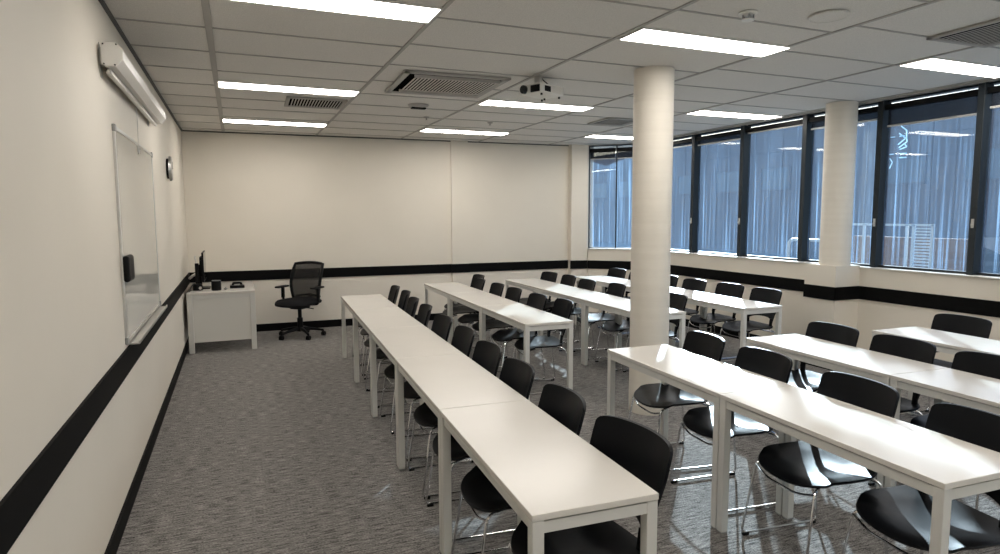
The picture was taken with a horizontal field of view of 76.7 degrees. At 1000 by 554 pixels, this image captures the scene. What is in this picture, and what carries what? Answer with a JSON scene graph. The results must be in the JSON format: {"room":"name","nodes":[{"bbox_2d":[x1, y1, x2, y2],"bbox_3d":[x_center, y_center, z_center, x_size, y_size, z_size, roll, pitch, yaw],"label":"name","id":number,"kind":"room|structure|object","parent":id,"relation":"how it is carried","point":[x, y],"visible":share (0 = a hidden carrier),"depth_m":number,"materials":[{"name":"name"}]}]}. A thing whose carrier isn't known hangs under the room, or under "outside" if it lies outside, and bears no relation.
{"room":"classroom","nodes":[
{"label":"classroom","id":0,"kind":"room"},
{"bbox_2d":[0,0,188,553],"bbox_3d":[-2.002,-0.040,2.967,0.200,2.761,12.600,-3,6,-23],"label":"wall","id":1,"kind":"structure","parent":0,"point":[62,330],"depth_m":2.50,"materials":[{"name":"beige paint"}]},
{"bbox_2d":[98,42,165,154],"bbox_3d":[-2.398,-1.057,4.225,0.117,0.475,2.204,-3,6,-23],"label":"projector screen","id":2,"kind":"object","parent":1,"relation":"attached to","point":[112,56],"visible":1,"depth_m":3.62,"materials":[{"name":"white plastic"}]},
{"bbox_2d":[111,123,166,344],"bbox_3d":[-2.450,-0.301,4.365,0.065,1.257,1.750,-3,6,-23],"label":"whiteboard","id":3,"kind":"object","parent":1,"relation":"attached to","point":[134,180],"visible":1,"depth_m":4.13,"materials":[{"name":"white plastic"}]},
{"bbox_2d":[123,254,134,281],"bbox_3d":[-2.153,-0.051,3.664,0.035,0.150,0.190,-3,6,-23],"label":"eraser","id":4,"kind":"object","parent":3,"relation":"attached to","point":[128,260],"visible":1,"depth_m":3.59,"materials":[{"name":"black plastic"}]},
{"bbox_2d":[129,305,166,344],"bbox_3d":[-2.455,0.312,4.443,0.065,0.022,1.640,-3,6,-23],"label":"tray","id":5,"kind":"object","parent":3,"relation":"on","point":[142,330],"depth_m":4.23,"materials":[{"name":"silver metal"}]},
{"bbox_2d":[104,336,188,553],"bbox_3d":[-1.871,1.284,3.072,0.012,0.105,12.060,-3,6,-23],"label":"baseboard","id":6,"kind":"structure","parent":1,"relation":"attached to","point":[115,539],"depth_m":3.89,"materials":[{"name":"black"}]},
{"bbox_2d":[98,0,568,145],"bbox_3d":[0.748,-1.520,3.910,5.720,0.018,12.076,-3,6,-23],"label":"trim","id":7,"kind":"structure","parent":1,"relation":"attached to","point":[102,2],"depth_m":6.38,"materials":[{"name":"grey"}]},
{"bbox_2d":[0,260,999,553],"bbox_3d":[1.171,0.403,4.273,6.620,0.138,12.076,-3,6,-23],"label":"trim","id":8,"kind":"structure","parent":1,"relation":"attached to","point":[20,503],"depth_m":5.81,"materials":[{"name":"black"}]},
{"bbox_2d":[181,130,568,323],"bbox_3d":[-1.602,-0.696,9.659,5.720,2.761,0.497,-3,6,-23],"label":"wall","id":9,"kind":"structure","parent":0,"point":[253,201],"depth_m":9.29,"materials":[{"name":"beige paint"}]},
{"bbox_2d":[256,308,552,331],"bbox_3d":[-1.531,0.640,9.634,5.723,0.105,0.012,-2,6,-21],"label":"baseboard","id":10,"kind":"structure","parent":9,"relation":"attached to","point":[337,322],"depth_m":9.18,"materials":[{"name":"black"}]},
{"bbox_2d":[450,140,468,318],"bbox_3d":[-0.626,-0.719,9.851,0.272,2.761,0.052,-2,6,-21],"label":"wall","id":11,"kind":"structure","parent":0,"point":[458,150],"depth_m":9.79,"materials":[{"name":"beige paint"}]},
{"bbox_2d":[104,0,999,148],"bbox_3d":[1.176,-1.612,4.149,7.200,0.112,12.600,-3,6,-23],"label":"ceiling","id":12,"kind":"structure","parent":0,"point":[588,17],"depth_m":4.57,"materials":[{"name":"tile"}]},
{"bbox_2d":[222,118,326,126],"bbox_3d":[-2.735,-1.880,7.703,1.196,0.014,0.302,-3,6,-23],"label":"recessed light","id":13,"kind":"object","parent":12,"relation":"in","point":[224,120],"visible":0.97,"depth_m":7.65,"materials":[{"name":"white plastic"}]},
{"bbox_2d":[217,80,359,96],"bbox_3d":[-1.876,-1.683,5.654,1.196,0.014,0.282,-3,6,-23],"label":"recessed light","id":14,"kind":"object","parent":12,"relation":"in","point":[221,83],"visible":1,"depth_m":5.61,"materials":[{"name":"white plastic"}]},
{"bbox_2d":[284,96,347,109],"bbox_3d":[-1.856,-1.745,6.348,0.570,0.017,0.530,-2,6,-21],"label":"ceiling vent","id":15,"kind":"object","parent":12,"relation":"in","point":[291,101],"visible":1,"depth_m":6.31,"materials":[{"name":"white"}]},
{"bbox_2d":[229,0,442,22],"bbox_3d":[-0.916,-1.464,3.367,1.196,0.014,0.282,-3,6,-23],"label":"recessed light","id":16,"kind":"object","parent":12,"relation":"in","point":[386,9],"visible":1,"depth_m":3.44,"materials":[{"name":"white plastic"}]},
{"bbox_2d":[385,70,510,97],"bbox_3d":[-0.480,-1.660,5.507,0.890,0.033,0.890,-2,6,-20],"label":"ceiling vent","id":17,"kind":"object","parent":12,"relation":"in","point":[415,82],"visible":1,"depth_m":5.43,"materials":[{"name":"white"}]},
{"bbox_2d":[419,128,508,135],"bbox_3d":[-0.475,-1.979,8.619,1.220,0.014,0.302,-3,6,-23],"label":"recessed light","id":18,"kind":"object","parent":12,"relation":"in","point":[437,130],"visible":0.94,"depth_m":8.56,"materials":[{"name":"white plastic"}]},
{"bbox_2d":[477,99,594,111],"bbox_3d":[0.387,-1.782,6.566,1.220,0.014,0.292,-3,6,-23],"label":"recessed light","id":19,"kind":"object","parent":12,"relation":"in","point":[490,102],"visible":1,"depth_m":6.53,"materials":[{"name":"white plastic"}]},
{"bbox_2d":[519,76,562,101],"bbox_3d":[0.343,-1.584,5.248,0.234,0.192,0.342,5,7,41],"label":"ceiling projector","id":20,"kind":"object","parent":12,"relation":"hanging from","point":[543,91],"visible":0.94,"depth_m":5.18,"materials":[{"name":"white plastic"}]},
{"bbox_2d":[114,0,999,147],"bbox_3d":[1.165,-1.543,4.053,6.576,0.009,12.020,-3,6,-23],"label":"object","id":21,"kind":"structure","parent":12,"relation":"attached to","point":[205,4],"depth_m":4.97,"materials":[{"name":"grey metal"}]},
{"bbox_2d":[587,117,632,125],"bbox_3d":[1.412,-1.893,7.726,0.500,0.017,0.500,-2,6,-21],"label":"ceiling vent","id":22,"kind":"object","parent":12,"relation":"in","point":[608,121],"visible":0.91,"depth_m":7.70,"materials":[{"name":"black metal"}]},
{"bbox_2d":[618,26,791,56],"bbox_3d":[1.379,-1.555,4.201,1.220,0.014,0.282,-3,6,-23],"label":"recessed light","id":23,"kind":"object","parent":12,"relation":"in","point":[647,35],"visible":1,"depth_m":4.17,"materials":[{"name":"white plastic"}]},
{"bbox_2d":[686,109,783,119],"bbox_3d":[2.695,-1.858,7.239,1.196,0.014,0.282,-3,6,-23],"label":"recessed light","id":24,"kind":"object","parent":12,"relation":"in","point":[705,112],"visible":1,"depth_m":7.19,"materials":[{"name":"white plastic"}]},
{"bbox_2d":[807,10,849,22],"bbox_3d":[1.891,-1.498,3.638,0.220,0.011,0.220,-3,6,-23],"label":"ceiling speaker","id":25,"kind":"object","parent":12,"relation":"attached to","point":[830,15],"visible":1,"depth_m":3.62,"materials":[{"name":"plastic"}]},
{"bbox_2d":[673,77,999,137],"bbox_3d":[4.389,-1.631,4.896,0.035,0.016,11.100,-3,6,-23],"label":"trim","id":26,"kind":"structure","parent":12,"relation":"attached to","point":[992,79],"depth_m":6.33,"materials":[{"name":"grey metal"}]},
{"bbox_2d":[897,57,999,77],"bbox_3d":[3.652,-1.639,4.956,1.196,0.014,0.272,-3,6,-23],"label":"recessed light","id":27,"kind":"object","parent":12,"relation":"in","point":[940,64],"visible":1,"depth_m":4.88,"materials":[{"name":"white plastic"}]},
{"bbox_2d":[926,18,999,47],"bbox_3d":[3.138,-1.531,3.945,0.580,0.017,0.560,-2,6,-21],"label":"ceiling vent","id":28,"kind":"object","parent":12,"relation":"in","point":[985,34],"visible":1,"depth_m":4.03,"materials":[{"name":"black metal"}]},
{"bbox_2d":[116,312,999,553],"bbox_3d":[1.211,1.250,4.438,7.250,0.120,12.600,-3,6,-23],"label":"floor","id":29,"kind":"structure","parent":0,"point":[275,447],"depth_m":3.98,"materials":[{"name":"carpet"}]},
{"bbox_2d":[186,281,256,353],"bbox_3d":[-3.560,0.484,8.133,0.750,0.725,1.200,-3,6,-23],"label":"desk","id":30,"kind":"object","parent":29,"relation":"on","point":[229,314],"visible":0.89,"depth_m":7.61,"materials":[{"name":"white laminate"}]},
{"bbox_2d":[199,250,210,288],"bbox_3d":[-3.734,-0.089,7.918,0.180,0.460,0.540,-3,6,-23],"label":"computer monitor","id":31,"kind":"object","parent":30,"relation":"on","point":[202,261],"visible":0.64,"depth_m":7.77,"materials":[{"name":"black plastic"}]},
{"bbox_2d":[275,261,325,339],"bbox_3d":[-2.696,0.306,8.483,0.635,1.004,0.635,1,6,17],"label":"office chair","id":32,"kind":"object","parent":29,"relation":"on","point":[305,281],"visible":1,"depth_m":8.59,"materials":[{"name":"black fabric"}]},
{"bbox_2d":[341,294,397,380],"bbox_3d":[-1.401,0.614,6.740,0.447,0.720,1.118,-2,6,-20],"label":"table","id":33,"kind":"object","parent":29,"relation":"on","point":[352,302],"visible":0.52,"depth_m":6.76,"materials":[{"name":"grey laminate"}]},
{"bbox_2d":[352,285,399,363],"bbox_3d":[-1.398,0.523,7.145,0.542,0.822,0.485,-2,6,-17],"label":"chair","id":34,"kind":"object","parent":29,"relation":"on","point":[394,290],"visible":0.14,"depth_m":7.25,"materials":[{"name":"black plastic"}]},
{"bbox_2d":[359,290,410,375],"bbox_3d":[-1.210,0.569,6.671,0.542,0.822,0.485,-2,6,-15],"label":"chair","id":35,"kind":"object","parent":29,"relation":"on","point":[403,300],"visible":0.33,"depth_m":6.71,"materials":[{"name":"black plastic"}]},
{"bbox_2d":[353,307,423,413],"bbox_3d":[-1.021,0.715,5.689,0.447,0.720,1.118,-2,6,-20],"label":"table","id":36,"kind":"object","parent":29,"relation":"on","point":[376,318],"visible":0.57,"depth_m":5.68,"materials":[{"name":"grey laminate"}]},
{"bbox_2d":[363,297,418,390],"bbox_3d":[-1.047,0.624,6.102,0.542,0.822,0.485,-2,6,-15],"label":"chair","id":37,"kind":"object","parent":29,"relation":"on","point":[412,304],"visible":0.32,"depth_m":6.12,"materials":[{"name":"black plastic"}]},
{"bbox_2d":[370,304,431,407],"bbox_3d":[-0.867,0.672,5.595,0.542,0.822,0.485,-2,6,-16],"label":"chair","id":38,"kind":"object","parent":29,"relation":"on","point":[424,311],"visible":0.25,"depth_m":5.60,"materials":[{"name":"black plastic"}]},
{"bbox_2d":[370,326,461,466],"bbox_3d":[-0.641,0.816,4.638,0.447,0.720,1.118,-2,6,-20],"label":"table","id":39,"kind":"object","parent":29,"relation":"on","point":[412,341],"visible":0.64,"depth_m":4.58,"materials":[{"name":"grey laminate"}]},
{"bbox_2d":[380,314,452,434],"bbox_3d":[-0.643,0.734,4.959,0.542,0.822,0.485,-2,6,-21],"label":"chair","id":40,"kind":"object","parent":29,"relation":"on","point":[441,326],"visible":0.28,"depth_m":5.03,"materials":[{"name":"black plastic"}]},
{"bbox_2d":[394,325,475,461],"bbox_3d":[-0.446,0.784,4.436,0.542,0.822,0.485,-2,6,-19],"label":"chair","id":41,"kind":"object","parent":29,"relation":"on","point":[463,336],"visible":0.26,"depth_m":4.46,"materials":[{"name":"black plastic"}]},
{"bbox_2d":[424,282,481,342],"bbox_3d":[-0.597,0.487,8.007,0.450,0.720,1.136,-2,6,-21],"label":"table","id":42,"kind":"object","parent":29,"relation":"on","point":[443,289],"visible":0.42,"depth_m":8.02,"materials":[{"name":"grey laminate"}]},
{"bbox_2d":[407,340,502,498],"bbox_3d":[-0.265,0.838,3.875,0.542,0.822,0.485,-2,6,-20],"label":"chair","id":43,"kind":"object","parent":29,"relation":"on","point":[487,354],"visible":0.32,"depth_m":3.91,"materials":[{"name":"black plastic"}]},
{"bbox_2d":[395,353,527,553],"bbox_3d":[-0.261,0.917,3.587,0.447,0.720,1.118,-2,6,-20],"label":"table","id":44,"kind":"object","parent":29,"relation":"on","point":[448,381],"visible":0.62,"depth_m":3.45,"materials":[{"name":"grey laminate"}]},
{"bbox_2d":[442,278,485,346],"bbox_3d":[-0.457,0.443,7.925,0.542,0.822,0.485,-2,6,-19],"label":"chair","id":45,"kind":"object","parent":29,"relation":"on","point":[478,283],"visible":0.46,"depth_m":7.99,"materials":[{"name":"black plastic"}]},
{"bbox_2d":[425,358,534,541],"bbox_3d":[-0.097,0.887,3.372,0.542,0.822,0.485,-2,6,-18],"label":"chair","id":46,"kind":"object","parent":29,"relation":"on","point":[518,374],"visible":0.27,"depth_m":3.41,"materials":[{"name":"black plastic"}]},
{"bbox_2d":[458,283,503,358],"bbox_3d":[-0.226,0.496,7.373,0.542,0.822,0.485,-2,6,-18],"label":"chair","id":47,"kind":"object","parent":29,"relation":"on","point":[496,288],"visible":0.44,"depth_m":7.43,"materials":[{"name":"black plastic"}]},
{"bbox_2d":[448,291,520,358],"bbox_3d":[-0.189,0.589,6.947,0.450,0.720,1.136,-2,6,-21],"label":"table","id":48,"kind":"object","parent":29,"relation":"on","point":[474,300],"visible":0.44,"depth_m":6.88,"materials":[{"name":"grey laminate"}]},
{"bbox_2d":[472,287,521,367],"bbox_3d":[-0.039,0.541,6.901,0.542,0.822,0.485,-2,6,-18],"label":"chair","id":49,"kind":"object","parent":29,"relation":"on","point":[512,293],"visible":0.48,"depth_m":6.96,"materials":[{"name":"black plastic"}]},
{"bbox_2d":[451,384,585,553],"bbox_3d":[0.090,0.939,2.823,0.542,0.822,0.485,-2,6,-18],"label":"chair","id":50,"kind":"object","parent":29,"relation":"on","point":[564,404],"visible":0.35,"depth_m":2.83,"materials":[{"name":"black plastic"}]},
{"bbox_2d":[491,293,546,379],"bbox_3d":[0.187,0.595,6.337,0.542,0.822,0.485,-2,6,-19],"label":"chair","id":51,"kind":"object","parent":29,"relation":"on","point":[535,300],"visible":0.49,"depth_m":6.35,"materials":[{"name":"black plastic"}]},
{"bbox_2d":[480,304,573,400],"bbox_3d":[0.218,0.690,5.887,0.450,0.720,1.136,-2,6,-21],"label":"table","id":52,"kind":"object","parent":29,"relation":"on","point":[525,318],"visible":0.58,"depth_m":5.48,"materials":[{"name":"white laminate"}]},
{"bbox_2d":[512,271,557,332],"bbox_3d":[0.508,0.350,8.826,0.542,0.822,0.485,-3,6,-24],"label":"chair","id":53,"kind":"object","parent":29,"relation":"on","point":[546,275],"visible":0.25,"depth_m":8.88,"materials":[{"name":"black plastic"}]},
{"bbox_2d":[505,278,570,335],"bbox_3d":[0.495,0.435,8.482,0.465,0.720,1.136,-2,6,-21],"label":"table","id":54,"kind":"object","parent":29,"relation":"on","point":[532,284],"visible":0.44,"depth_m":8.37,"materials":[{"name":"grey laminate"}]},
{"bbox_2d":[513,298,573,394],"bbox_3d":[0.402,0.634,5.927,0.542,0.822,0.485,-2,6,-15],"label":"chair","id":55,"kind":"object","parent":29,"relation":"on","point":[562,307],"visible":0.77,"depth_m":5.98,"materials":[{"name":"black plastic"}]},
{"bbox_2d":[440,400,658,553],"bbox_3d":[0.119,1.019,2.536,0.447,0.720,1.118,-2,6,-20],"label":"table","id":56,"kind":"object","parent":29,"relation":"on","point":[553,479],"visible":0.9,"depth_m":2.25,"materials":[{"name":"white laminate"}]},
{"bbox_2d":[543,274,575,339],"bbox_3d":[0.721,0.394,8.370,0.542,0.822,0.485,-2,6,-17],"label":"chair","id":57,"kind":"object","parent":29,"relation":"on","point":[566,279],"visible":0.38,"depth_m":8.46,"materials":[{"name":"black plastic"}]},
{"bbox_2d":[546,279,595,350],"bbox_3d":[0.888,0.450,7.792,0.542,0.822,0.485,-2,6,-18],"label":"chair","id":58,"kind":"object","parent":29,"relation":"on","point":[588,284],"visible":0.41,"depth_m":7.86,"materials":[{"name":"black plastic"}]},
{"bbox_2d":[539,286,617,364],"bbox_3d":[0.905,0.537,7.423,0.465,0.720,1.136,-2,6,-21],"label":"table","id":59,"kind":"object","parent":29,"relation":"on","point":[575,294],"visible":0.43,"depth_m":7.21,"materials":[{"name":"grey laminate"}]},
{"bbox_2d":[506,415,672,553],"bbox_3d":[0.312,0.988,2.319,0.542,0.822,0.485,-3,6,-26],"label":"chair","id":60,"kind":"object","parent":29,"relation":"on","point":[636,447],"visible":0.59,"depth_m":2.35,"materials":[{"name":"black plastic"}]},
{"bbox_2d":[573,283,625,359],"bbox_3d":[1.161,0.495,7.320,0.542,0.822,0.485,-2,6,-14],"label":"chair","id":61,"kind":"object","parent":29,"relation":"on","point":[615,289],"visible":0.66,"depth_m":7.39,"materials":[{"name":"black plastic"}]},
{"bbox_2d":[575,275,630,324],"bbox_3d":[1.537,0.394,8.861,0.480,0.720,1.146,-2,6,-21],"label":"table","id":62,"kind":"object","parent":29,"relation":"on","point":[604,281],"visible":0.34,"depth_m":8.97,"materials":[{"name":"grey laminate"}]},
{"bbox_2d":[595,317,629,370],"bbox_3d":[1.368,0.542,6.828,0.542,0.822,0.485,-2,6,-19],"label":"chair","id":63,"kind":"object","parent":29,"relation":"on","point":[612,326],"visible":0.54,"depth_m":6.86,"materials":[{"name":"black plastic"}]},
{"bbox_2d":[583,297,685,365],"bbox_3d":[1.314,0.639,6.364,0.465,0.720,1.136,-2,6,-21],"label":"table","id":64,"kind":"object","parent":29,"relation":"on","point":[620,306],"visible":0.53,"depth_m":6.52,"materials":[{"name":"white laminate"}]},
{"bbox_2d":[622,293,687,371],"bbox_3d":[1.570,0.589,6.346,0.542,0.822,0.485,-1,6,-13],"label":"chair","id":65,"kind":"object","parent":29,"relation":"on","point":[678,301],"visible":0.23,"depth_m":6.34,"materials":[{"name":"black plastic"}]},
{"bbox_2d":[625,284,704,344],"bbox_3d":[1.950,0.497,7.792,0.480,0.720,1.146,-2,6,-21],"label":"table","id":66,"kind":"object","parent":29,"relation":"on","point":[672,289],"visible":0.06,"depth_m":7.42,"materials":[{"name":"grey laminate"}]},
{"bbox_2d":[628,331,724,471],"bbox_3d":[1.167,0.801,4.195,0.542,0.822,0.485,-2,6,-14],"label":"chair","id":67,"kind":"object","parent":29,"relation":"on","point":[656,395],"visible":0.62,"depth_m":4.21,"materials":[{"name":"black plastic"}]},
{"bbox_2d":[675,278,706,341],"bbox_3d":[2.212,0.447,7.761,0.542,0.822,0.485,-2,6,-20],"label":"chair","id":68,"kind":"object","parent":29,"relation":"on","point":[699,285],"visible":0.2,"depth_m":7.80,"materials":[{"name":"black plastic"}]},
{"bbox_2d":[607,344,791,529],"bbox_3d":[1.137,0.887,3.836,0.470,0.720,1.141,-2,6,-20],"label":"table","id":69,"kind":"object","parent":29,"relation":"on","point":[703,377],"visible":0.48,"depth_m":3.62,"materials":[{"name":"grey laminate"}]},
{"bbox_2d":[686,283,743,358],"bbox_3d":[2.468,0.496,7.254,0.542,0.822,0.485,-2,6,-21],"label":"chair","id":70,"kind":"object","parent":29,"relation":"on","point":[725,289],"visible":0.65,"depth_m":7.28,"materials":[{"name":"black plastic"}]},
{"bbox_2d":[670,293,781,347],"bbox_3d":[2.363,0.599,6.724,0.480,0.720,1.146,-2,6,-21],"label":"table","id":71,"kind":"object","parent":29,"relation":"on","point":[744,307],"visible":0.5,"depth_m":6.34,"materials":[{"name":"white laminate"}]},
{"bbox_2d":[669,346,792,511],"bbox_3d":[1.344,0.853,3.656,0.542,0.822,0.485,-2,6,-17],"label":"chair","id":72,"kind":"object","parent":29,"relation":"on","point":[768,363],"visible":0.53,"depth_m":3.68,"materials":[{"name":"black plastic"}]},
{"bbox_2d":[719,287,781,361],"bbox_3d":[2.667,0.544,6.752,0.542,0.822,0.485,-2,6,-19],"label":"chair","id":73,"kind":"object","parent":29,"relation":"on","point":[766,295],"visible":0.62,"depth_m":6.78,"materials":[{"name":"black plastic"}]},
{"bbox_2d":[773,321,858,440],"bbox_3d":[2.211,0.763,4.535,0.542,0.822,0.485,-2,6,-19],"label":"chair","id":74,"kind":"object","parent":29,"relation":"on","point":[837,333],"visible":0.38,"depth_m":4.60,"materials":[{"name":"black plastic"}]},
{"bbox_2d":[741,371,899,553],"bbox_3d":[1.539,0.912,3.036,0.542,0.822,0.485,-2,6,-17],"label":"chair","id":75,"kind":"object","parent":29,"relation":"on","point":[798,463],"visible":0.79,"depth_m":3.04,"materials":[{"name":"black plastic"}]},
{"bbox_2d":[746,334,945,488],"bbox_3d":[2.215,0.847,4.202,0.465,0.720,1.151,-2,6,-19],"label":"table","id":76,"kind":"object","parent":29,"relation":"on","point":[877,366],"visible":0.38,"depth_m":4.01,"materials":[{"name":"grey laminate"}]},
{"bbox_2d":[716,385,999,553],"bbox_3d":[1.521,0.991,2.763,0.470,0.720,1.141,-2,6,-20],"label":"table","id":77,"kind":"object","parent":29,"relation":"on","point":[943,467],"visible":0.98,"depth_m":2.56,"materials":[{"name":"white laminate"}]},
{"bbox_2d":[868,334,936,485],"bbox_3d":[2.391,0.812,4.027,0.542,0.822,0.485,-2,6,-18],"label":"chair","id":78,"kind":"object","parent":29,"relation":"on","point":[899,346],"visible":0.18,"depth_m":4.02,"materials":[{"name":"black plastic"}]},
{"bbox_2d":[841,403,999,553],"bbox_3d":[1.722,0.965,2.496,0.542,0.822,0.485,-2,6,-15],"label":"chair","id":79,"kind":"object","parent":29,"relation":"on","point":[902,513],"visible":0.7,"depth_m":2.53,"materials":[{"name":"black plastic"}]},
{"bbox_2d":[872,326,999,415],"bbox_3d":[3.310,0.815,4.482,0.475,0.720,1.161,-2,6,-20],"label":"table","id":80,"kind":"object","parent":29,"relation":"on","point":[945,342],"visible":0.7,"depth_m":4.53,"materials":[{"name":"white laminate"}]},
{"bbox_2d":[884,368,999,487],"bbox_3d":[2.600,0.951,3.119,0.465,0.720,1.151,-2,6,-19],"label":"table","id":81,"kind":"object","parent":29,"relation":"on","point":[948,385],"visible":0.5,"depth_m":3.36,"materials":[{"name":"white laminate"}]},
{"bbox_2d":[900,313,991,414],"bbox_3d":[3.405,0.723,4.891,0.542,0.822,0.485,-2,6,-19],"label":"chair","id":82,"kind":"object","parent":29,"relation":"on","point":[954,323],"visible":0.2,"depth_m":4.96,"materials":[{"name":"black plastic"}]},
{"bbox_2d":[896,351,999,509],"bbox_3d":[2.586,0.864,3.486,0.542,0.822,0.485,-3,6,-23],"label":"chair","id":83,"kind":"object","parent":29,"relation":"on","point":[979,363],"visible":0.08,"depth_m":3.63,"materials":[{"name":"black plastic"}]},
{"bbox_2d":[568,145,593,307],"bbox_3d":[1.290,-0.817,10.772,0.480,2.761,0.660,-3,6,-23],"label":"wall pier","id":84,"kind":"object","parent":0,"point":[578,155],"visible":0.41,"depth_m":10.43,"materials":[{"name":"beige paint"}]},
{"bbox_2d":[588,249,630,312],"bbox_3d":[1.908,0.063,10.479,0.884,1.060,0.200,2,6,23],"label":"wall","id":85,"kind":"structure","parent":0,"point":[593,254],"depth_m":10.42,"materials":[{"name":"beige paint"}]},
{"bbox_2d":[588,144,632,248],"bbox_3d":[1.907,-1.312,10.343,0.934,1.683,0.100,2,6,23],"label":"window","id":86,"kind":"structure","parent":85,"relation":"in","point":[620,144],"depth_m":10.41,"materials":[{"name":"black metal"}]},
{"bbox_2d":[590,148,615,159],"bbox_3d":[1.682,-2.015,10.340,0.424,0.175,0.050,2,6,23],"label":"roller blind","id":87,"kind":"object","parent":86,"relation":"attached to","point":[601,153],"visible":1,"depth_m":10.33,"materials":[{"name":"black fabric"}]},
{"bbox_2d":[629,66,674,415],"bbox_3d":[1.227,-0.264,5.138,0.314,2.757,0.314,-3,6,-23],"label":"wall column","id":88,"kind":"structure","parent":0,"point":[653,100],"depth_m":4.99,"materials":[{"name":"paint"}]},
{"bbox_2d":[802,263,859,335],"bbox_3d":[3.533,0.407,6.768,0.350,1.085,0.380,-3,6,-23],"label":"wall box","id":89,"kind":"object","parent":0,"point":[842,312],"visible":0.57,"depth_m":6.61,"materials":[{"name":"beige paint"}]},
{"bbox_2d":[670,252,999,361],"bbox_3d":[4.507,0.573,5.157,0.200,1.060,11.100,-3,6,-23],"label":"wall","id":90,"kind":"structure","parent":0,"point":[872,315],"depth_m":6.53,"materials":[{"name":"beige paint"}]},
{"bbox_2d":[671,134,700,252],"bbox_3d":[2.628,-1.228,9.460,0.142,1.683,0.910,-3,6,-23],"label":"window","id":91,"kind":"structure","parent":90,"relation":"in","point":[696,150],"depth_m":9.05,"materials":[{"name":"black metal"}]},
{"bbox_2d":[694,125,750,256],"bbox_3d":[2.986,-1.146,8.608,0.142,1.683,0.945,-3,6,-23],"label":"window","id":92,"kind":"structure","parent":90,"relation":"in","point":[745,138],"depth_m":8.19,"materials":[{"name":"black metal"}]},
{"bbox_2d":[696,130,740,145],"bbox_3d":[2.969,-1.881,8.563,0.056,0.125,0.875,-3,6,-23],"label":"roller blind","id":93,"kind":"object","parent":92,"relation":"attached to","point":[732,135],"visible":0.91,"depth_m":8.54,"materials":[{"name":"black fabric"}]},
{"bbox_2d":[685,319,831,370],"bbox_3d":[4.250,1.060,5.096,0.362,0.105,11.100,-3,6,-23],"label":"baseboard","id":94,"kind":"structure","parent":90,"relation":"attached to","point":[717,328],"depth_m":8.55,"materials":[{"name":"black plastic"}]},
{"bbox_2d":[743,114,814,260],"bbox_3d":[3.365,-1.062,7.732,0.120,1.683,0.970,-3,6,-23],"label":"window","id":95,"kind":"structure","parent":90,"relation":"in","point":[807,133],"depth_m":7.30,"materials":[{"name":"black metal"}]},
{"bbox_2d":[745,119,802,133],"bbox_3d":[3.338,-1.823,7.681,0.056,0.070,0.900,-3,6,-23],"label":"roller blind","id":96,"kind":"object","parent":95,"relation":"attached to","point":[795,123],"visible":0.88,"depth_m":7.65,"materials":[{"name":"grey fabric"}]},
{"bbox_2d":[671,251,999,278],"bbox_3d":[4.505,0.041,5.105,0.240,0.012,11.100,-3,6,-23],"label":"trim","id":97,"kind":"structure","parent":90,"relation":"attached to","point":[867,267],"depth_m":6.41,"materials":[{"name":"white"}]},
{"bbox_2d":[819,101,858,265],"bbox_3d":[3.541,-0.964,6.618,0.300,1.672,0.300,-3,6,-23],"label":"wall column","id":98,"kind":"structure","parent":90,"relation":"in","point":[841,117],"depth_m":6.51,"materials":[{"name":"paint"}]},
{"bbox_2d":[804,100,891,266],"bbox_3d":[3.719,-0.979,6.860,0.142,1.683,0.920,-3,6,-23],"label":"window","id":99,"kind":"structure","parent":90,"relation":"in","point":[883,132],"depth_m":6.45,"materials":[{"name":"black metal"}]},
{"bbox_2d":[809,106,877,129],"bbox_3d":[3.702,-1.705,6.816,0.056,0.140,0.850,-3,6,-23],"label":"roller blind","id":100,"kind":"object","parent":99,"relation":"attached to","point":[870,114],"visible":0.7,"depth_m":6.61,"materials":[{"name":"grey fabric"}]},
{"bbox_2d":[878,82,993,274],"bbox_3d":[4.077,-0.897,6.006,0.142,1.683,0.940,-3,6,-23],"label":"window","id":101,"kind":"structure","parent":90,"relation":"in","point":[984,113],"depth_m":5.59,"materials":[{"name":"black metal"}]},
{"bbox_2d":[885,89,977,126],"bbox_3d":[4.061,-1.581,5.966,0.056,0.225,0.870,-3,6,-23],"label":"roller blind","id":102,"kind":"object","parent":101,"relation":"attached to","point":[959,104],"visible":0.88,"depth_m":5.93,"materials":[{"name":"black fabric"}]},
{"bbox_2d":[987,85,999,108],"bbox_3d":[4.424,-1.518,5.098,0.056,0.185,0.875,-3,6,-23],"label":"roller blind","id":103,"kind":"object","parent":101,"relation":"attached to","point":[994,90],"visible":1,"depth_m":5.45,"materials":[{"name":"black fabric"}]},
{"label":"outside","id":104,"kind":"structure","parent":0,"visible":0},
{"bbox_2d":[593,242,818,259],"bbox_3d":[18.895,-1.752,40.416,52.800,0.100,120.000,-3,6,-23],"label":"ground","id":105,"kind":"structure","parent":104,"point":[595,244],"depth_m":38.98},
{"bbox_2d":[593,108,999,258],"bbox_3d":[15.059,-5.094,38.487,3.080,6.960,100.000,-3,6,-23],"label":"office building","id":106,"kind":"structure","parent":105,"relation":"on","point":[933,184],"depth_m":33.38,"materials":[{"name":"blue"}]},
{"bbox_2d":[853,223,934,268],"bbox_3d":[7.348,0.003,12.036,0.040,2.030,1.694,-3,6,-23],"label":"screen","id":107,"kind":"object","parent":105,"relation":"on","point":[914,228],"visible":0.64,"depth_m":11.48,"materials":[{"name":"white metal"}]},
{"bbox_2d":[851,236,967,270],"bbox_3d":[8.069,0.086,12.592,0.150,1.750,2.300,-3,6,-23],"label":"fence","id":108,"kind":"object","parent":105,"relation":"on","point":[948,254],"visible":0.21,"depth_m":12.19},
{"bbox_2d":[961,237,999,273],"bbox_3d":[9.678,0.185,11.507,1.520,1.750,1.650,-3,6,-23],"label":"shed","id":109,"kind":"object","parent":105,"relation":"on","point":[990,254],"visible":0.06,"depth_m":11.50,"materials":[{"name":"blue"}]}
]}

